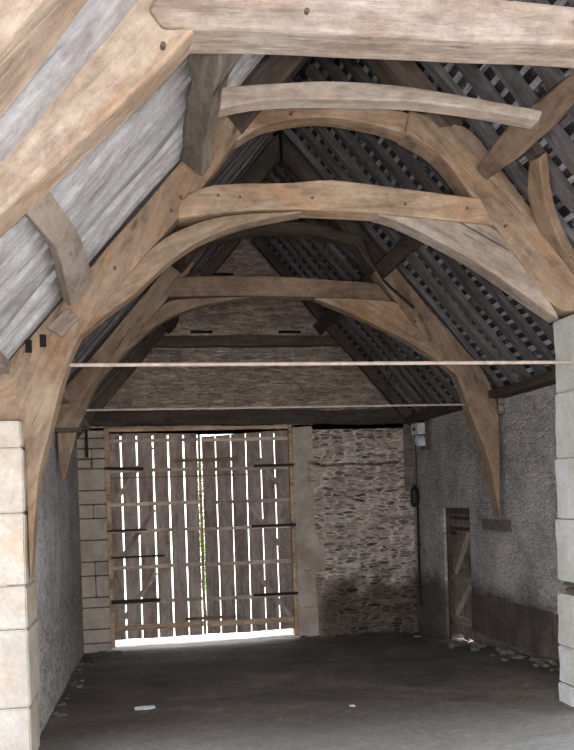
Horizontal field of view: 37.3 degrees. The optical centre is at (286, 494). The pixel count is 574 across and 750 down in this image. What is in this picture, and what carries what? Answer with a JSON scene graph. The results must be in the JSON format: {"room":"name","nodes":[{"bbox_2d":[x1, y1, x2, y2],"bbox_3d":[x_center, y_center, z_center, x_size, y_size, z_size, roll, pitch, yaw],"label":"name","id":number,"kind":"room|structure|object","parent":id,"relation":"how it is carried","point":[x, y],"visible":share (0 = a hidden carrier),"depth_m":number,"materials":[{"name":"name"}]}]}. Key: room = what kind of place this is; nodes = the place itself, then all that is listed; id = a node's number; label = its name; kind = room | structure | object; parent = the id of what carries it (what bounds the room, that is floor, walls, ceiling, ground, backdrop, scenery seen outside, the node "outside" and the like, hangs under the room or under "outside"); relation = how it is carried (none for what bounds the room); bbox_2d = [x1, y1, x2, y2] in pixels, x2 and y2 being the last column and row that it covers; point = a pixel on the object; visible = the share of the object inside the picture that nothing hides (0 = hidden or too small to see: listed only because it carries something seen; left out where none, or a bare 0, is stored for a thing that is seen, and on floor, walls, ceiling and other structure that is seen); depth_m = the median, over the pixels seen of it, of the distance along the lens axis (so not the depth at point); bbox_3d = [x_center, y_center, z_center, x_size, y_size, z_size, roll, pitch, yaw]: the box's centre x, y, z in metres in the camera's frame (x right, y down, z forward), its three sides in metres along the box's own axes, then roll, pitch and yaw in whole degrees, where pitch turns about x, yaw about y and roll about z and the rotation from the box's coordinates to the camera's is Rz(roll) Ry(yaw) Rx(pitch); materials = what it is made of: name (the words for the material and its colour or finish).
{"room":"farm building","nodes":[
{"label":"farm building","id":0,"kind":"room"},
{"bbox_2d":[34,430,83,734],"bbox_3d":[-3.024,0.940,10.150,0.690,3.920,6.350,-2,0,-10],"label":"wall","id":1,"kind":"structure","parent":0,"point":[58,579],"depth_m":9.49,"materials":[{"name":"paint"}]},
{"bbox_2d":[61,390,69,403],"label":"wall plate","id":2,"kind":"object","parent":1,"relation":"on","point":[66,398],"depth_m":9.22,"materials":[{"name":"brown wood"}]},
{"bbox_2d":[92,243,221,399],"bbox_3d":[-1.979,-2.723,12.976,2.822,3.293,0.171,-2,0,-10],"label":"rafter","id":3,"kind":"object","parent":2,"relation":"on","point":[198,270],"visible":0.18,"depth_m":12.89,"materials":[{"name":"brown wood"}]},
{"bbox_2d":[96,243,219,390],"bbox_3d":[-1.925,-2.720,12.653,2.833,3.306,0.146,-2,0,-10],"label":"rafter","id":4,"kind":"object","parent":2,"relation":"on","point":[213,247],"visible":0.15,"depth_m":12.72,"materials":[{"name":"brown wood"}]},
{"bbox_2d":[77,239,240,438],"bbox_3d":[-2.035,-2.490,13.258,2.756,3.219,0.178,-2,0,-11],"label":"rafter","id":5,"kind":"object","parent":2,"relation":"on","point":[228,247],"visible":0.5,"depth_m":13.17,"materials":[{"name":"brown wood"}]},
{"bbox_2d":[74,134,261,359],"bbox_3d":[-1.310,-2.741,9.225,2.823,3.299,0.131,-2,0,-10],"label":"rafter","id":6,"kind":"object","parent":2,"relation":"on","point":[86,340],"visible":0.17,"depth_m":9.28,"materials":[{"name":"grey wood"}]},
{"bbox_2d":[71,132,268,367],"bbox_3d":[-1.381,-2.738,9.546,2.833,3.305,0.147,-2,0,-10],"label":"rafter","id":7,"kind":"object","parent":2,"relation":"on","point":[240,163],"visible":0.2,"depth_m":9.63,"materials":[{"name":"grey wood"}]},
{"bbox_2d":[80,418,89,429],"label":"wall plate","id":8,"kind":"object","parent":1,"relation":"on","point":[85,425],"depth_m":12.52,"materials":[{"name":"brown wood"}]},
{"bbox_2d":[66,135,273,384],"bbox_3d":[-1.496,-2.739,10.224,2.822,3.294,0.171,-2,0,-11],"label":"rafter","id":9,"kind":"object","parent":1,"relation":"on","point":[271,138],"visible":0.16,"depth_m":10.10,"materials":[{"name":"brown wood"}]},
{"bbox_2d":[68,131,275,378],"bbox_3d":[-1.439,-2.741,9.893,2.822,3.293,0.171,-2,0,-10],"label":"rafter","id":10,"kind":"object","parent":1,"relation":"on","point":[234,178],"visible":0.23,"depth_m":9.78,"materials":[{"name":"brown wood"}]},
{"bbox_2d":[169,80,294,235],"bbox_3d":[-1.266,-2.742,8.886,2.833,3.306,0.146,-2,0,-10],"label":"rafter","id":11,"kind":"object","parent":1,"relation":"on","point":[236,152],"visible":0.07,"depth_m":8.97,"materials":[{"name":"brown wood"}]},
{"bbox_2d":[55,133,503,516],"bbox_3d":[-0.025,-1.991,10.251,5.470,4.702,0.275,-2,0,-10],"label":"roof truss","id":12,"kind":"object","parent":1,"relation":"attached to","point":[389,305],"visible":0.9,"depth_m":10.24,"materials":[{"name":"brown wood"}]},
{"bbox_2d":[162,275,188,333],"bbox_3d":[-1.575,-2.705,11.877,0.320,0.315,3.470,-2,0,-10],"label":"purlin","id":13,"kind":"object","parent":12,"relation":"attached to","point":[170,325],"visible":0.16,"depth_m":13.00,"materials":[{"name":"brown wood"}]},
{"bbox_2d":[171,184,210,272],"bbox_3d":[-0.991,-2.723,8.543,0.289,0.306,2.861,-2,0,-10],"label":"purlin","id":14,"kind":"object","parent":12,"relation":"attached to","point":[180,265],"visible":0.22,"depth_m":9.51,"materials":[{"name":"brown wood"}]},
{"bbox_2d":[86,404,464,410],"bbox_3d":[-0.011,-1.060,10.258,4.730,0.026,0.026,-2,0,-10],"label":"rod","id":15,"kind":"object","parent":12,"relation":"attached to","point":[395,405],"visible":0.84,"depth_m":10.22,"materials":[{"name":"metal"}]},
{"bbox_2d":[313,271,373,334],"bbox_3d":[0.855,-2.784,12.303,0.307,0.308,3.471,-2,0,-10],"label":"purlin","id":16,"kind":"object","parent":12,"relation":"attached to","point":[332,316],"visible":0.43,"depth_m":12.99,"materials":[{"name":"brown wood"}]},
{"bbox_2d":[77,237,417,652],"bbox_3d":[-0.643,-0.799,14.084,6.850,7.440,0.643,-2,0,-10],"label":"wall","id":17,"kind":"structure","parent":0,"point":[354,511],"depth_m":13.96,"materials":[{"name":"stone"}]},
{"bbox_2d":[85,430,87,457],"bbox_3d":[-3.137,-0.837,13.298,0.080,0.500,0.070,-2,0,-10],"label":"iron bracket","id":18,"kind":"object","parent":17,"relation":"attached to","point":[86,431],"visible":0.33,"depth_m":13.27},
{"bbox_2d":[104,425,298,647],"bbox_3d":[-1.353,0.632,13.713,3.030,3.465,0.152,-2,0,-10],"label":"door","id":19,"kind":"structure","parent":17,"relation":"in","point":[232,606],"depth_m":13.71,"materials":[{"name":"brown wood"}]},
{"bbox_2d":[143,335,340,347],"bbox_3d":[-0.652,-2.485,13.730,3.300,0.197,0.192,-2,0,-10],"label":"beam","id":20,"kind":"structure","parent":17,"relation":"attached to","point":[226,341],"depth_m":13.65,"materials":[{"name":"brown wood"}]},
{"bbox_2d":[90,408,402,425],"bbox_3d":[-0.684,-1.242,13.687,5.300,0.264,0.268,-1,0,-10],"label":"lintel beam","id":21,"kind":"structure","parent":17,"relation":"attached to","point":[241,417],"depth_m":13.59,"materials":[{"name":"brown wood"}]},
{"bbox_2d":[403,424,413,490],"bbox_3d":[2.036,-0.627,14.236,0.145,1.120,0.055,-2,0,-10],"label":"board","id":22,"kind":"object","parent":17,"relation":"attached to","point":[407,437],"visible":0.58,"depth_m":14.21,"materials":[{"name":"grey wood"}]},
{"bbox_2d":[38,632,573,749],"bbox_3d":[1.138,1.851,5.443,14.000,1.060,18.350,-2,0,-10],"label":"floor","id":23,"kind":"structure","parent":0,"point":[407,691],"depth_m":8.54,"materials":[{"name":"concrete"}]},
{"bbox_2d":[0,421,39,749],"bbox_3d":[-2.698,0.881,6.679,1.360,2.856,0.628,-2,0,-10],"label":"stone pier","id":24,"kind":"object","parent":23,"relation":"on","point":[19,639],"visible":0.79,"depth_m":6.49,"materials":[{"name":"stone"}]},
{"bbox_2d":[0,55,573,578],"bbox_3d":[0.136,-1.878,7.150,5.561,4.938,0.277,-2,0,-10],"label":"roof truss","id":25,"kind":"object","parent":24,"relation":"on","point":[488,227],"visible":0.91,"depth_m":7.05,"materials":[{"name":"beige wood"}]},
{"bbox_2d":[0,351,9,373],"bbox_3d":[-1.685,-1.002,3.406,0.226,0.146,6.480,-2,0,-10],"label":"wall plate","id":26,"kind":"object","parent":25,"relation":"attached to","point":[4,362],"visible":1,"depth_m":6.34,"materials":[{"name":"brown wood"}]},
{"bbox_2d":[2,0,101,115],"bbox_3d":[-0.353,-2.774,3.710,2.834,3.319,0.215,-2,0,-11],"label":"rafter","id":27,"kind":"object","parent":26,"relation":"on","point":[88,8],"visible":0.2,"depth_m":3.65,"materials":[{"name":"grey wood"}]},
{"bbox_2d":[0,113,132,269],"bbox_3d":[-0.582,-2.765,5.072,2.834,3.308,0.251,-2,0,-11],"label":"rafter","id":28,"kind":"object","parent":26,"relation":"on","point":[15,238],"visible":0.18,"depth_m":4.91,"materials":[{"name":"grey wood"}]},
{"bbox_2d":[0,0,138,163],"bbox_3d":[-0.399,-2.771,4.027,2.834,3.308,0.251,-2,0,-11],"label":"board","id":29,"kind":"object","parent":26,"relation":"on","point":[65,64],"visible":0.81,"depth_m":3.83,"materials":[{"name":"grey wood"}]},
{"bbox_2d":[0,99,185,335],"bbox_3d":[-0.780,-2.756,6.112,2.831,3.327,0.178,-2,0,-9],"label":"rafter","id":30,"kind":"object","parent":26,"relation":"on","point":[159,140],"visible":0.36,"depth_m":6.00,"materials":[{"name":"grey wood"}]},
{"bbox_2d":[0,56,189,293],"bbox_3d":[-0.661,-2.762,5.433,2.844,3.315,0.257,-2,0,-10],"label":"board","id":31,"kind":"object","parent":26,"relation":"on","point":[104,162],"visible":0.48,"depth_m":5.29,"materials":[{"name":"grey wood"}]},
{"bbox_2d":[0,74,191,315],"bbox_3d":[-0.703,-2.761,5.763,2.834,3.308,0.251,-2,0,-11],"label":"rafter","id":32,"kind":"object","parent":26,"relation":"on","point":[29,273],"visible":0.38,"depth_m":5.62,"materials":[{"name":"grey wood"}]},
{"bbox_2d":[0,54,252,350],"bbox_3d":[-0.836,-2.758,6.465,2.834,3.320,0.215,-2,0,-11],"label":"rafter","id":33,"kind":"object","parent":26,"relation":"on","point":[50,283],"visible":0.36,"depth_m":6.31,"materials":[{"name":"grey wood"}]},
{"bbox_2d":[1,54,265,359],"bbox_3d":[-0.899,-2.756,6.825,2.833,3.320,0.215,-2,0,-10],"label":"rafter","id":34,"kind":"object","parent":26,"relation":"on","point":[173,159],"visible":0.35,"depth_m":6.69,"materials":[{"name":"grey wood"}]},
{"bbox_2d":[0,0,573,236],"bbox_3d":[0.981,-2.687,4.432,5.922,3.441,0.298,-2,0,-10],"label":"roof truss","id":35,"kind":"object","parent":26,"relation":"on","point":[153,39],"visible":0.97,"depth_m":4.15,"materials":[{"name":"brown wood"}]},
{"bbox_2d":[25,192,92,305],"bbox_3d":[-1.447,-1.578,5.441,0.243,0.320,2.526,-2,0,-9],"label":"brace","id":36,"kind":"object","parent":35,"relation":"attached to","point":[71,264],"visible":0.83,"depth_m":5.40,"materials":[{"name":"brown wood"}]},
{"bbox_2d":[180,54,241,175],"bbox_3d":[-0.503,-2.712,5.618,0.382,0.388,2.555,-2,0,-11],"label":"brace","id":37,"kind":"object","parent":35,"relation":"attached to","point":[209,73],"visible":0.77,"depth_m":5.75,"materials":[{"name":"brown wood"}]},
{"bbox_2d":[218,81,541,128],"bbox_3d":[0.632,-2.558,5.578,2.173,0.220,0.144,-1,0,-10],"label":"tie beam","id":38,"kind":"structure","parent":37,"relation":"attached to","point":[322,94],"depth_m":5.51,"materials":[{"name":"brown wood"}]},
{"bbox_2d":[477,72,573,178],"bbox_3d":[1.947,-2.815,6.048,0.301,0.304,2.552,-2,0,-11],"label":"purlin","id":39,"kind":"object","parent":35,"relation":"attached to","point":[558,100],"visible":0.91,"depth_m":6.39,"materials":[{"name":"brown wood"}]},
{"bbox_3d":[-0.236,-2.773,3.046,0.116,4.270,0.259,39,-7,-8],"label":"rafter","id":40,"kind":"object","parent":26,"relation":"on","visible":0},
{"bbox_2d":[0,0,87,117],"bbox_3d":[-0.738,-1.965,3.134,1.185,1.366,0.412,-2,0,-9],"label":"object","id":41,"kind":"object","parent":40,"relation":"attached to","point":[29,29],"visible":1,"depth_m":3.05,"materials":[{"name":"brown wood"}]},
{"bbox_2d":[69,360,570,366],"bbox_3d":[0.391,-1.113,7.202,4.370,0.032,0.032,-2,0,-10],"label":"rod","id":42,"kind":"object","parent":25,"relation":"attached to","point":[560,361],"visible":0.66,"depth_m":7.15,"materials":[{"name":"metal"}]},
{"bbox_2d":[374,188,455,277],"bbox_3d":[1.446,-2.803,8.970,0.305,0.315,2.862,-2,0,-10],"label":"purlin","id":43,"kind":"object","parent":25,"relation":"attached to","point":[406,245],"visible":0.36,"depth_m":9.65,"materials":[{"name":"brown wood"}]},
{"bbox_2d":[528,152,573,273],"bbox_3d":[2.237,-2.300,7.181,0.331,0.886,1.018,-2,0,40],"label":"brace","id":44,"kind":"object","parent":25,"relation":"attached to","point":[541,201],"visible":1,"depth_m":7.16,"materials":[{"name":"brown wood"}]},
{"bbox_2d":[134,705,155,709],"bbox_3d":[-1.413,2.114,8.451,0.200,0.014,0.120,-2,0,-16],"label":"paper scrap","id":45,"kind":"object","parent":23,"relation":"on","point":[151,706],"visible":1,"depth_m":8.45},
{"bbox_2d":[553,314,573,706],"bbox_3d":[2.885,0.347,7.686,0.812,3.916,0.482,-2,0,-10],"label":"stone pier","id":46,"kind":"object","parent":23,"relation":"on","point":[563,329],"visible":0.93,"depth_m":7.67,"materials":[{"name":"stone"}]},
{"bbox_2d":[262,0,573,412],"bbox_3d":[0.439,-2.693,7.529,6.689,3.949,13.851,-2,0,-10],"label":"roof tiles","id":47,"kind":"structure","parent":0,"point":[530,75],"depth_m":9.24,"materials":[{"name":"stone"}]},
{"bbox_2d":[9,54,270,359],"bbox_3d":[-0.963,-2.752,7.157,2.833,3.305,0.147,-2,0,-10],"label":"rafter","id":48,"kind":"object","parent":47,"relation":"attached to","point":[262,61],"visible":0.08,"depth_m":7.04,"materials":[{"name":"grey wood"}]},
{"bbox_2d":[380,304,522,377],"bbox_3d":[2.717,-2.019,7.620,0.066,0.066,13.250,-2,0,-10],"label":"batten","id":49,"kind":"structure","parent":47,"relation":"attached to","point":[518,306],"depth_m":9.82,"materials":[{"name":"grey wood"}]},
{"bbox_2d":[341,133,573,330],"bbox_3d":[2.056,-2.763,7.508,0.057,0.067,13.250,-2,0,-10],"label":"batten","id":50,"kind":"structure","parent":47,"relation":"attached to","point":[552,154],"depth_m":9.62,"materials":[{"name":"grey wood"}]},
{"bbox_2d":[355,201,563,348],"bbox_3d":[2.304,-2.483,7.550,0.066,0.066,13.250,-2,0,-10],"label":"batten","id":51,"kind":"structure","parent":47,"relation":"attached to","point":[560,204],"depth_m":9.72,"materials":[{"name":"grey wood"}]},
{"bbox_2d":[366,228,573,359],"bbox_3d":[2.470,-2.300,7.578,0.057,0.067,13.250,-2,0,-10],"label":"batten","id":52,"kind":"structure","parent":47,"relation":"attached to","point":[481,288],"depth_m":9.79,"materials":[{"name":"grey wood"}]},
{"bbox_2d":[419,61,573,247],"bbox_3d":[1.937,-2.850,7.353,2.819,3.317,0.167,-2,0,-10],"label":"rafter","id":53,"kind":"object","parent":47,"relation":"attached to","point":[515,170],"visible":0.41,"depth_m":7.28,"materials":[{"name":"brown wood"}]},
{"bbox_2d":[291,69,429,272],"bbox_3d":[1.229,-3.690,7.369,0.057,0.067,13.250,-2,0,-10],"label":"batten","id":54,"kind":"structure","parent":53,"relation":"attached to","point":[425,72],"depth_m":9.14,"materials":[{"name":"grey wood"}]},
{"bbox_2d":[390,322,536,388],"bbox_3d":[2.883,-1.836,7.648,0.057,0.067,13.250,-2,0,-10],"label":"tile lath","id":55,"kind":"structure","parent":53,"relation":"attached to","point":[502,337],"depth_m":9.84,"materials":[{"name":"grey wood"}]},
{"bbox_2d":[410,364,548,410],"bbox_3d":[3.211,-1.468,7.703,0.065,0.069,13.250,-2,0,-10],"label":"tile lath","id":56,"kind":"structure","parent":53,"relation":"attached to","point":[529,370],"depth_m":10.53,"materials":[{"name":"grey wood"}]},
{"bbox_2d":[454,63,573,214],"bbox_3d":[2.001,-2.853,6.989,2.820,3.318,0.168,-2,0,-9],"label":"rafter","id":57,"kind":"object","parent":47,"relation":"attached to","point":[562,188],"visible":0.36,"depth_m":6.93,"materials":[{"name":"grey wood"}]},
{"bbox_2d":[489,64,573,175],"bbox_3d":[2.061,-2.855,6.646,2.819,3.317,0.167,-2,0,-10],"label":"rafter","id":58,"kind":"object","parent":47,"relation":"attached to","point":[557,137],"visible":0.4,"depth_m":6.59,"materials":[{"name":"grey wood"}]},
{"bbox_2d":[522,0,549,4],"bbox_3d":[2.186,-2.861,5.928,2.833,3.305,0.146,-2,0,-10],"label":"rafter","id":59,"kind":"object","parent":47,"relation":"attached to","point":[529,1],"visible":0.08,"depth_m":5.80,"materials":[{"name":"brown wood"}]},
{"bbox_2d":[530,65,573,122],"bbox_3d":[2.121,-2.864,6.279,2.822,3.293,0.171,-2,0,-10],"label":"rafter","id":60,"kind":"object","parent":47,"relation":"attached to","point":[550,76],"visible":0.23,"depth_m":6.22,"materials":[{"name":"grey wood"}]},
{"bbox_3d":[1.873,-2.851,7.698,0.100,4.270,0.180,-43,7,-8],"label":"rafter","id":61,"kind":"object","parent":47,"relation":"attached to","visible":0},
{"bbox_2d":[265,59,359,242],"bbox_3d":[0.815,-4.153,7.299,0.057,0.067,13.250,-2,0,-10],"label":"batten","id":62,"kind":"structure","parent":61,"relation":"attached to","point":[349,76],"depth_m":9.52,"materials":[{"name":"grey wood"}]},
{"bbox_2d":[337,65,530,278],"bbox_3d":[1.643,-3.226,7.439,0.057,0.067,13.250,-2,0,-10],"label":"batten","id":63,"kind":"structure","parent":61,"relation":"attached to","point":[525,68],"depth_m":6.84,"materials":[{"name":"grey wood"}]},
{"bbox_2d":[336,116,571,324],"bbox_3d":[1.971,-2.858,7.494,0.065,0.069,13.250,-2,0,-10],"label":"batten","id":64,"kind":"structure","parent":61,"relation":"attached to","point":[567,120],"depth_m":6.91,"materials":[{"name":"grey wood"}]},
{"bbox_3d":[2.538,-2.869,3.881,0.101,4.270,0.139,-43,7,-8],"label":"rafter","id":65,"kind":"object","parent":47,"relation":"attached to","visible":0},
{"bbox_2d":[270,66,368,248],"bbox_3d":[0.896,-4.059,7.313,0.062,0.061,13.250,-2,0,-10],"label":"batten","id":66,"kind":"structure","parent":65,"relation":"attached to","point":[365,68],"depth_m":9.51,"materials":[{"name":"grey wood"}]},
{"bbox_2d":[296,63,453,277],"bbox_3d":[1.310,-3.596,7.382,0.062,0.061,13.250,-2,0,-10],"label":"batten","id":67,"kind":"structure","parent":65,"relation":"attached to","point":[448,67],"depth_m":8.82,"materials":[{"name":"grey wood"}]},
{"bbox_2d":[321,76,541,307],"bbox_3d":[1.723,-3.132,7.452,0.062,0.061,13.250,-2,0,-10],"label":"batten","id":68,"kind":"structure","parent":65,"relation":"attached to","point":[537,80],"depth_m":7.15,"materials":[{"name":"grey wood"}]},
{"bbox_2d":[346,163,566,336],"bbox_3d":[2.137,-2.669,7.522,0.062,0.061,13.250,-2,0,-10],"label":"batten","id":69,"kind":"structure","parent":65,"relation":"attached to","point":[562,166],"depth_m":9.68,"materials":[{"name":"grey wood"}]},
{"bbox_2d":[395,326,552,393],"bbox_3d":[2.964,-1.742,7.661,0.062,0.061,13.250,-2,0,-10],"label":"batten","id":70,"kind":"structure","parent":65,"relation":"attached to","point":[524,339],"depth_m":9.84,"materials":[{"name":"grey wood"}]},
{"bbox_2d":[412,384,566,663],"bbox_3d":[2.987,0.742,11.255,0.681,3.920,6.250,-2,0,-10],"label":"wall","id":71,"kind":"structure","parent":0,"point":[516,585],"depth_m":10.78,"materials":[{"name":"paint"}]},
{"bbox_2d":[264,237,420,412],"bbox_3d":[0.825,-2.816,13.614,2.823,3.299,0.131,-2,0,-10],"label":"rafter","id":72,"kind":"object","parent":71,"relation":"on","point":[273,243],"visible":0.6,"depth_m":13.63,"materials":[{"name":"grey wood"}]},
{"bbox_2d":[275,237,428,410],"bbox_3d":[0.895,-2.820,13.267,2.822,3.309,0.165,-2,0,-11],"label":"rafter","id":73,"kind":"object","parent":71,"relation":"on","point":[407,388],"visible":0.56,"depth_m":13.30,"materials":[{"name":"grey wood"}]},
{"bbox_2d":[281,133,358,260],"bbox_3d":[1.063,-3.873,7.341,0.066,0.066,13.250,-2,0,-10],"label":"batten","id":74,"kind":"structure","parent":73,"relation":"attached to","point":[356,136],"depth_m":9.86,"materials":[{"name":"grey wood"}]},
{"bbox_2d":[315,64,488,278],"bbox_3d":[1.477,-3.410,7.411,0.066,0.066,13.250,-2,0,-10],"label":"batten","id":75,"kind":"structure","parent":73,"relation":"attached to","point":[484,67],"depth_m":7.18,"materials":[{"name":"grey wood"}]},
{"bbox_2d":[405,349,554,403],"bbox_3d":[3.131,-1.556,7.690,0.066,0.066,13.250,-2,0,-10],"label":"tile lath","id":76,"kind":"structure","parent":73,"relation":"attached to","point":[496,371],"depth_m":10.54,"materials":[{"name":"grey wood"}]},
{"bbox_2d":[262,180,453,403],"bbox_3d":[1.081,-2.822,12.243,2.819,3.317,0.167,-2,0,-10],"label":"rafter","id":77,"kind":"object","parent":71,"relation":"on","point":[327,257],"visible":0.46,"depth_m":12.28,"materials":[{"name":"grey wood"}]},
{"bbox_2d":[284,237,436,407],"bbox_3d":[0.950,-2.821,12.903,2.823,3.299,0.131,-2,0,-10],"label":"rafter","id":78,"kind":"object","parent":71,"relation":"on","point":[292,241],"visible":0.54,"depth_m":12.94,"materials":[{"name":"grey wood"}]},
{"bbox_2d":[266,171,459,400],"bbox_3d":[1.143,-2.824,11.885,2.819,3.317,0.167,-2,0,-10],"label":"rafter","id":79,"kind":"object","parent":71,"relation":"on","point":[271,177],"visible":0.37,"depth_m":11.80,"materials":[{"name":"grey wood"}]},
{"bbox_2d":[284,220,443,406],"bbox_3d":[1.009,-2.822,12.562,2.823,3.299,0.131,-2,0,-10],"label":"rafter","id":80,"kind":"object","parent":71,"relation":"on","point":[303,242],"visible":0.47,"depth_m":12.62,"materials":[{"name":"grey wood"}]},
{"bbox_2d":[281,128,503,387],"bbox_3d":[1.374,-2.834,10.479,2.823,3.298,0.131,-2,0,-11],"label":"rafter","id":81,"kind":"object","parent":71,"relation":"on","point":[312,160],"visible":0.67,"depth_m":10.47,"materials":[{"name":"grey wood"}]},
{"bbox_2d":[295,127,520,383],"bbox_3d":[1.452,-2.842,10.100,2.822,3.293,0.171,-2,0,-10],"label":"rafter","id":82,"kind":"object","parent":71,"relation":"on","point":[333,166],"visible":0.7,"depth_m":10.09,"materials":[{"name":"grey wood"}]},
{"bbox_2d":[287,63,343,179],"bbox_3d":[0.730,-4.249,7.285,0.065,0.069,13.250,-2,0,-10],"label":"tile lath","id":83,"kind":"structure","parent":82,"relation":"attached to","point":[341,66],"depth_m":9.81,"materials":[{"name":"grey wood"}]},
{"bbox_2d":[286,61,418,266],"bbox_3d":[1.144,-3.785,7.354,0.065,0.069,13.250,-2,0,-10],"label":"batten","id":84,"kind":"structure","parent":82,"relation":"attached to","point":[363,144],"depth_m":9.51,"materials":[{"name":"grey wood"}]},
{"bbox_2d":[385,313,529,381],"bbox_3d":[2.798,-1.932,7.633,0.065,0.069,13.250,-2,0,-10],"label":"batten","id":85,"kind":"structure","parent":82,"relation":"attached to","point":[525,315],"depth_m":9.79,"materials":[{"name":"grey wood"}]},
{"bbox_2d":[361,213,573,353],"bbox_3d":[2.384,-2.395,7.564,0.065,0.069,13.250,-2,0,-10],"label":"batten","id":86,"kind":"structure","parent":82,"relation":"attached to","point":[570,216],"depth_m":9.38,"materials":[{"name":"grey wood"}]},
{"bbox_2d":[410,485,422,605],"bbox_3d":[2.134,0.833,13.994,0.145,1.995,0.145,-2,0,-10],"label":"cable","id":87,"kind":"object","parent":71,"relation":"attached to","point":[414,492],"visible":1,"depth_m":13.99,"materials":[{"name":"black plastic"}]},
{"bbox_2d":[411,419,431,484],"bbox_3d":[2.125,-0.721,13.654,0.175,1.100,0.716,-2,0,-10],"label":"meter box","id":88,"kind":"object","parent":71,"relation":"attached to","point":[421,430],"visible":0.87,"depth_m":13.52,"materials":[{"name":"grey plastic"}]},
{"bbox_2d":[311,126,532,380],"bbox_3d":[1.514,-2.839,9.765,2.834,3.304,0.147,-2,0,-11],"label":"rafter","id":89,"kind":"object","parent":71,"relation":"on","point":[337,149],"visible":0.62,"depth_m":9.77,"materials":[{"name":"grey wood"}]},
{"bbox_2d":[303,79,548,375],"bbox_3d":[1.580,-2.841,9.390,2.833,3.305,0.147,-2,0,-10],"label":"rafter","id":90,"kind":"object","parent":71,"relation":"on","point":[346,136],"visible":0.57,"depth_m":9.41,"materials":[{"name":"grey wood"}]},
{"bbox_2d":[305,62,555,369],"bbox_3d":[1.643,-2.841,9.035,2.820,3.318,0.168,-2,0,-9],"label":"rafter","id":91,"kind":"object","parent":71,"relation":"on","point":[313,73],"visible":0.5,"depth_m":9.05,"materials":[{"name":"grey wood"}]},
{"bbox_2d":[275,75,377,254],"bbox_3d":[0.979,-3.966,7.327,0.061,0.066,13.250,-2,0,-10],"label":"batten","id":92,"kind":"structure","parent":91,"relation":"attached to","point":[374,78],"depth_m":9.50,"materials":[{"name":"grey wood"}]},
{"bbox_2d":[306,0,521,277],"bbox_3d":[1.393,-3.502,7.396,0.061,0.066,13.250,-2,0,-10],"label":"batten","id":93,"kind":"structure","parent":91,"relation":"attached to","point":[458,76],"depth_m":8.82,"materials":[{"name":"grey wood"}]},
{"bbox_2d":[375,296,513,370],"bbox_3d":[2.634,-2.112,7.606,0.061,0.066,13.250,-2,0,-10],"label":"batten","id":94,"kind":"structure","parent":91,"relation":"attached to","point":[496,305],"depth_m":9.76,"materials":[{"name":"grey wood"}]},
{"bbox_2d":[326,0,566,278],"bbox_3d":[1.557,-3.322,7.424,0.065,0.069,13.250,-2,0,-10],"label":"batten","id":95,"kind":"structure","parent":91,"relation":"attached to","point":[494,81],"depth_m":6.84,"materials":[{"name":"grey wood"}]},
{"bbox_2d":[325,68,573,312],"bbox_3d":[1.806,-3.039,7.466,0.061,0.066,13.250,-2,0,-10],"label":"batten","id":96,"kind":"structure","parent":91,"relation":"attached to","point":[571,70],"depth_m":6.15,"materials":[{"name":"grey wood"}]},
{"bbox_2d":[350,175,573,342],"bbox_3d":[2.220,-2.575,7.536,0.061,0.066,13.250,-2,0,-10],"label":"batten","id":97,"kind":"structure","parent":91,"relation":"attached to","point":[570,179],"depth_m":9.67,"materials":[{"name":"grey wood"}]},
{"bbox_2d":[399,339,551,399],"bbox_3d":[3.047,-1.649,7.676,0.061,0.066,13.250,-2,0,-10],"label":"tile lath","id":98,"kind":"structure","parent":91,"relation":"attached to","point":[531,348],"depth_m":9.52,"materials":[{"name":"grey wood"}]},
{"bbox_2d":[400,400,462,423],"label":"wall plate","id":99,"kind":"object","parent":71,"relation":"on","point":[430,413],"depth_m":12.76,"materials":[{"name":"brown wood"}]},
{"bbox_2d":[251,237,412,426],"bbox_3d":[0.830,-2.587,13.761,2.748,3.208,0.172,-2,0,-10],"label":"rafter","id":100,"kind":"object","parent":99,"relation":"on","point":[266,251],"visible":0.64,"depth_m":13.72,"materials":[{"name":"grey wood"}]},
{"bbox_2d":[272,164,453,383],"bbox_3d":[1.203,-2.833,11.519,2.822,3.293,0.171,-2,0,-10],"label":"rafter","id":101,"kind":"object","parent":99,"relation":"on","point":[277,170],"visible":0.19,"depth_m":11.39,"materials":[{"name":"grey wood"}]},
{"bbox_2d":[338,58,566,322],"bbox_3d":[1.758,-2.852,8.350,2.822,3.294,0.171,-2,0,-11],"label":"rafter","id":102,"kind":"object","parent":99,"relation":"on","point":[360,76],"visible":0.14,"depth_m":8.15,"materials":[{"name":"brown wood"}]},
{"bbox_2d":[378,289,501,360],"bbox_3d":[2.550,-2.205,7.592,0.062,0.061,13.250,-2,0,-10],"label":"tile lath","id":103,"kind":"structure","parent":102,"relation":"attached to","point":[488,296],"depth_m":9.78,"materials":[{"name":"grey wood"}]},
{"bbox_2d":[314,57,553,344],"bbox_3d":[1.705,-2.843,8.681,2.819,3.318,0.167,-2,0,-9],"label":"rafter","id":104,"kind":"object","parent":71,"relation":"on","point":[428,184],"visible":0.29,"depth_m":8.56,"materials":[{"name":"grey wood"}]},
{"bbox_2d":[446,508,473,640],"bbox_3d":[2.594,1.228,12.432,0.160,2.075,1.040,-2,0,-10],"label":"door","id":105,"kind":"structure","parent":71,"relation":"in","point":[457,519],"depth_m":12.57,"materials":[{"name":"brown wood"}]},
{"bbox_2d":[488,369,555,398],"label":"wall plate","id":106,"kind":"object","parent":71,"relation":"on","point":[546,379],"depth_m":9.67,"materials":[{"name":"brown wood"}]},
{"label":"outside","id":107,"kind":"structure","parent":0,"visible":0},
{"bbox_2d":[116,530,291,645],"bbox_3d":[-0.043,2.553,15.206,85.000,0.300,90.000,-2,0,-10],"label":"ground","id":108,"kind":"structure","parent":107,"point":[216,636],"depth_m":14.98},
{"bbox_2d":[197,462,206,620],"bbox_3d":[-1.640,0.887,16.563,0.401,3.137,0.384,-2,0,-10],"label":"shrub","id":109,"kind":"object","parent":108,"relation":"on","point":[197,462],"visible":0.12,"depth_m":16.52,"materials":[{"name":"green plant"}]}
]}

